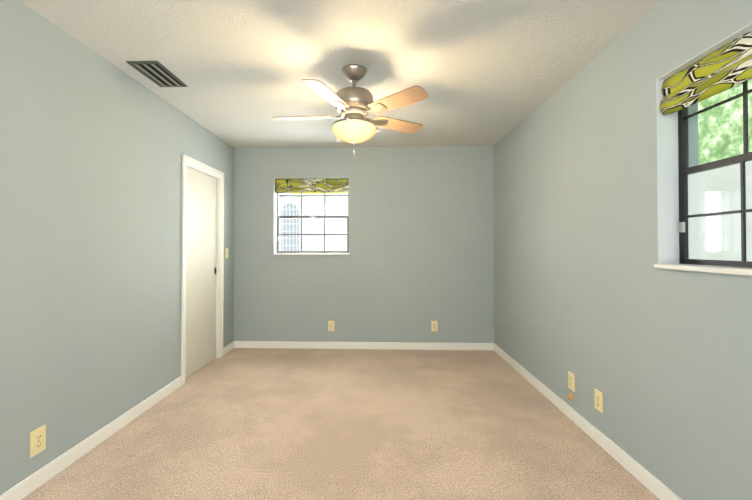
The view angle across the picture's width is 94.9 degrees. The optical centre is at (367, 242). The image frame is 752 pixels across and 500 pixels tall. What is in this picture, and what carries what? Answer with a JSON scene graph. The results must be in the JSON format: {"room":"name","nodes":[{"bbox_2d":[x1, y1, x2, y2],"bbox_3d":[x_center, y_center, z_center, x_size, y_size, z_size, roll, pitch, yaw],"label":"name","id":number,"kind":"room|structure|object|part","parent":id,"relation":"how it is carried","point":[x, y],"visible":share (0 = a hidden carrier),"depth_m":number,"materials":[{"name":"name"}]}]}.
{"room":"empty bedroom","nodes":[
{"label":"empty bedroom","id":0,"kind":"room"},
{"bbox_2d":[0,0,233,494],"bbox_3d":[-1.800,0.037,1.703,0.200,2.440,5.030,0,-1,2],"label":"wall","id":1,"kind":"structure","parent":0,"point":[94,146],"depth_m":2.04,"materials":[{"name":"paint"}]},
{"bbox_2d":[30,424,45,457],"bbox_3d":[-1.693,1.023,1.777,0.010,0.130,0.080,0,-1,2],"label":"electrical outlet","id":2,"kind":"object","parent":1,"relation":"attached to","point":[37,440],"visible":1,"depth_m":1.77,"materials":[{"name":"beige"}]},
{"bbox_2d":[0,376,181,499],"bbox_3d":[-1.710,1.209,1.122,0.014,0.085,3.898,0,-1,2],"label":"baseboard","id":3,"kind":"structure","parent":1,"relation":"attached to","point":[25,487],"depth_m":2.03,"materials":[{"name":"white wood"}]},
{"bbox_2d":[185,167,216,377],"bbox_3d":[-1.689,0.279,3.488,0.045,1.970,0.654,0,-1,2],"label":"closet door","id":4,"kind":"structure","parent":1,"relation":"in","point":[201,214],"depth_m":3.47,"materials":[{"name":"beige"}]},
{"bbox_2d":[181,154,223,384],"bbox_3d":[-1.737,0.247,3.490,0.219,2.065,0.810,0,-1,2],"label":"door frame","id":5,"kind":"structure","parent":1,"relation":"attached to","point":[186,159],"depth_m":3.80,"materials":[{"name":"white wood"}]},
{"bbox_2d":[225,248,227,257],"bbox_3d":[-1.623,0.127,4.008,0.016,0.115,0.070,0,-1,2],"label":"light switch","id":6,"kind":"object","parent":1,"relation":"attached to","point":[226,252],"visible":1,"depth_m":3.99,"materials":[{"name":"beige plastic"}]},
{"bbox_2d":[223,341,233,355],"bbox_3d":[-1.623,1.240,4.035,0.014,0.085,0.304,0,-1,2],"label":"baseboard","id":7,"kind":"structure","parent":1,"relation":"attached to","point":[228,348],"depth_m":4.02,"materials":[{"name":"white"}]},
{"bbox_2d":[22,348,659,499],"bbox_3d":[-0.131,1.307,1.640,3.540,0.100,5.430,0,-1,2],"label":"floor","id":8,"kind":"structure","parent":0,"point":[301,424],"depth_m":2.21,"materials":[{"name":"carpet"}]},
{"bbox_2d":[20,0,661,147],"bbox_3d":[-0.131,-1.233,1.667,3.540,0.100,5.430,0,-1,2],"label":"ceiling","id":9,"kind":"structure","parent":0,"point":[486,72],"depth_m":2.15,"materials":[{"name":"white paint"}]},
{"bbox_2d":[126,61,187,86],"bbox_3d":[-1.459,-1.172,2.419,0.210,0.006,0.357,0,-1,2],"label":"ceiling vent","id":10,"kind":"object","parent":9,"relation":"in","point":[130,63],"depth_m":2.39,"materials":[{"name":"grey metal"}]},
{"bbox_2d":[134,64,179,86],"bbox_3d":[-1.459,-1.166,2.419,0.140,0.009,0.311,0,-1,2],"label":"louvres","id":11,"kind":"object","parent":10,"relation":"attached to","point":[157,74],"visible":1,"depth_m":2.40,"materials":[{"name":"grey metal"}]},
{"bbox_2d":[272,64,428,156],"bbox_3d":[-0.122,-0.878,2.368,1.063,0.596,1.090,0,-1,2],"label":"fan","id":12,"kind":"object","parent":9,"relation":"hanging from","point":[354,105],"visible":1,"depth_m":2.25,"materials":[{"name":"silver metal"}]},
{"bbox_3d":[-0.452,-0.863,2.398,0.403,0.036,0.146,0,-1,2],"label":"blade","id":13,"kind":"part","parent":12,"relation":"part of","materials":[{"name":"white wood"}]},
{"bbox_3d":[-0.238,-0.867,2.024,0.245,0.036,0.398,0,-1,2],"label":"blade","id":14,"kind":"part","parent":12,"relation":"part of","materials":[{"name":"white wood"}]},
{"bbox_3d":[-0.089,-0.730,2.356,0.301,0.100,0.301,0,-1,2],"label":"lamp shade","id":15,"kind":"part","parent":12,"relation":"part of","materials":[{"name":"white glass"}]},
{"bbox_3d":[0.183,-0.866,2.115,0.362,0.036,0.328,0,-1,2],"label":"blade","id":16,"kind":"part","parent":12,"relation":"part of","materials":[{"name":"brown wood"}]},
{"bbox_3d":[0.224,-0.862,2.543,0.382,0.036,0.294,0,-1,2],"label":"blade","id":17,"kind":"part","parent":12,"relation":"part of","materials":[{"name":"brown wood"}]},
{"bbox_2d":[234,146,493,342],"bbox_3d":[-0.053,0.065,4.267,3.540,2.440,0.200,0,-1,2],"label":"wall","id":18,"kind":"structure","parent":0,"point":[415,262],"depth_m":4.16,"materials":[{"name":"paint"}]},
{"bbox_2d":[273,253,348,254],"bbox_3d":[-0.674,0.144,4.224,0.920,0.023,0.122,0,-1,2],"label":"sill","id":19,"kind":"structure","parent":18,"relation":"attached to","point":[310,253],"depth_m":4.16,"materials":[{"name":"stone"}]},
{"bbox_2d":[274,177,348,252],"bbox_3d":[-0.674,-0.316,4.240,0.920,0.940,0.100,0,-1,2],"label":"lining","id":20,"kind":"object","parent":18,"relation":"attached to","point":[275,222],"visible":0.45,"depth_m":4.23,"materials":[{"name":"white"}]},
{"bbox_2d":[275,178,348,193],"bbox_3d":[-0.675,-0.690,4.227,0.910,0.188,0.045,0,-1,2],"label":"blind","id":21,"kind":"object","parent":18,"relation":"attached to","point":[314,186],"visible":1,"depth_m":4.21,"materials":[{"name":"green fabric"}]},
{"bbox_2d":[277,193,348,252],"bbox_3d":[-0.672,-0.315,4.304,0.920,0.942,0.035,0,-1,2],"label":"window","id":22,"kind":"structure","parent":18,"relation":"in","point":[325,216],"depth_m":4.30,"materials":[{"name":"grey"}]},
{"bbox_2d":[328,321,333,330],"bbox_3d":[-0.434,1.009,4.163,0.075,0.122,0.010,0,-1,2],"label":"electrical outlet","id":23,"kind":"object","parent":18,"relation":"attached to","point":[330,325],"visible":1,"depth_m":4.16,"materials":[{"name":"beige"}]},
{"bbox_2d":[234,341,493,349],"bbox_3d":[-0.056,1.241,4.148,3.140,0.085,0.014,0,-1,2],"label":"baseboard","id":24,"kind":"structure","parent":18,"relation":"attached to","point":[364,345],"depth_m":4.14,"materials":[{"name":"white wood"}]},
{"bbox_2d":[431,321,437,330],"bbox_3d":[0.804,1.003,4.127,0.075,0.122,0.010,0,-1,2],"label":"electrical outlet","id":25,"kind":"object","parent":18,"relation":"attached to","point":[434,325],"visible":1,"depth_m":4.12,"materials":[{"name":"beige plastic"}]},
{"bbox_2d":[494,0,751,499],"bbox_3d":[1.538,0.036,1.604,0.200,2.440,5.030,0,-1,2],"label":"wall","id":26,"kind":"structure","parent":0,"point":[589,296],"depth_m":1.93,"materials":[{"name":"paint"}]},
{"bbox_2d":[567,392,573,400],"bbox_3d":[1.450,1.107,2.475,0.029,0.058,0.058,0,-1,2],"label":"cable jack","id":27,"kind":"object","parent":26,"relation":"attached to","point":[570,397],"visible":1,"depth_m":2.46,"materials":[{"name":"brown"}]},
{"bbox_2d":[568,371,574,391],"bbox_3d":[1.459,0.996,2.469,0.010,0.122,0.075,0,-1,2],"label":"electrical outlet","id":28,"kind":"object","parent":26,"relation":"attached to","point":[571,381],"visible":1,"depth_m":2.46,"materials":[{"name":"beige plastic"}]},
{"bbox_2d":[494,343,681,499],"bbox_3d":[1.431,1.214,1.587,0.014,0.085,5.016,0,-1,2],"label":"baseboard","id":29,"kind":"structure","parent":26,"relation":"attached to","point":[655,486],"depth_m":2.13,"materials":[{"name":"white"}]},
{"bbox_2d":[594,389,602,412],"bbox_3d":[1.450,0.994,2.165,0.010,0.122,0.075,0,-1,2],"label":"electrical outlet","id":30,"kind":"object","parent":26,"relation":"attached to","point":[598,400],"visible":1,"depth_m":2.16,"materials":[{"name":"beige"}]},
{"bbox_2d":[654,264,751,275],"bbox_3d":[1.467,0.112,1.272,0.122,0.023,0.875,0,-1,2],"label":"sill","id":31,"kind":"structure","parent":26,"relation":"attached to","point":[721,269],"depth_m":1.44,"materials":[{"name":"wood"}]},
{"bbox_2d":[656,22,751,263],"bbox_3d":[1.479,-0.347,1.277,0.100,0.940,0.875,0,-1,2],"label":"lining","id":32,"kind":"object","parent":26,"relation":"attached to","point":[668,188],"visible":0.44,"depth_m":1.71,"materials":[{"name":"white paint"}]},
{"bbox_2d":[678,80,751,267],"bbox_3d":[1.543,-0.347,1.275,0.035,0.942,0.875,0,-1,2],"label":"window","id":33,"kind":"structure","parent":26,"relation":"in","point":[685,170],"depth_m":1.54,"materials":[{"name":"black metal"}]},
{"bbox_2d":[679,222,684,231],"bbox_3d":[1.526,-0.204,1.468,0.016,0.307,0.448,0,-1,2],"label":"lock","id":34,"kind":"object","parent":33,"relation":"attached to","point":[681,226],"visible":0.96,"depth_m":1.67,"materials":[{"name":"silver metal"}]},
{"bbox_2d":[660,30,751,115],"bbox_3d":[1.462,-0.719,1.281,0.045,0.193,0.865,0,-1,2],"label":"blind","id":35,"kind":"object","parent":33,"relation":"attached to","point":[724,68],"visible":1,"depth_m":1.46,"materials":[{"name":"green fabric"}]},
{"bbox_2d":[688,161,751,260],"bbox_3d":[1.556,-0.124,1.272,0.001,0.446,0.827,0,-1,2],"label":"screen","id":36,"kind":"object","parent":33,"relation":"attached to","point":[735,240],"depth_m":1.54,"materials":[{"name":"white"}]},
{"label":"outside","id":37,"kind":"structure","parent":0,"visible":0},
{"bbox_2d":[279,193,347,250],"bbox_3d":[-0.036,-1.184,7.207,11.000,7.000,0.050,0,-1,2],"label":"wall","id":38,"kind":"structure","parent":37,"point":[336,240],"depth_m":7.20,"materials":[{"name":"paint"}]},
{"bbox_2d":[281,204,297,250],"bbox_3d":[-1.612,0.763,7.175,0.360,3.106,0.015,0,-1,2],"label":"window grille","id":39,"kind":"object","parent":38,"relation":"in","point":[289,223],"depth_m":7.18,"materials":[{"name":"paint"}]},
{"bbox_2d":[281,204,298,250],"bbox_3d":[-1.611,-0.197,7.203,0.360,1.226,0.010,0,-1,2],"label":"window","id":40,"kind":"structure","parent":38,"relation":"in","point":[284,229],"depth_m":7.20,"materials":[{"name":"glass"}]},
{"bbox_2d":[698,79,751,164],"bbox_3d":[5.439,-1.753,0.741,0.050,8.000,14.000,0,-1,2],"label":"trees","id":41,"kind":"object","parent":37,"point":[732,116],"depth_m":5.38,"materials":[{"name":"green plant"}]}
]}

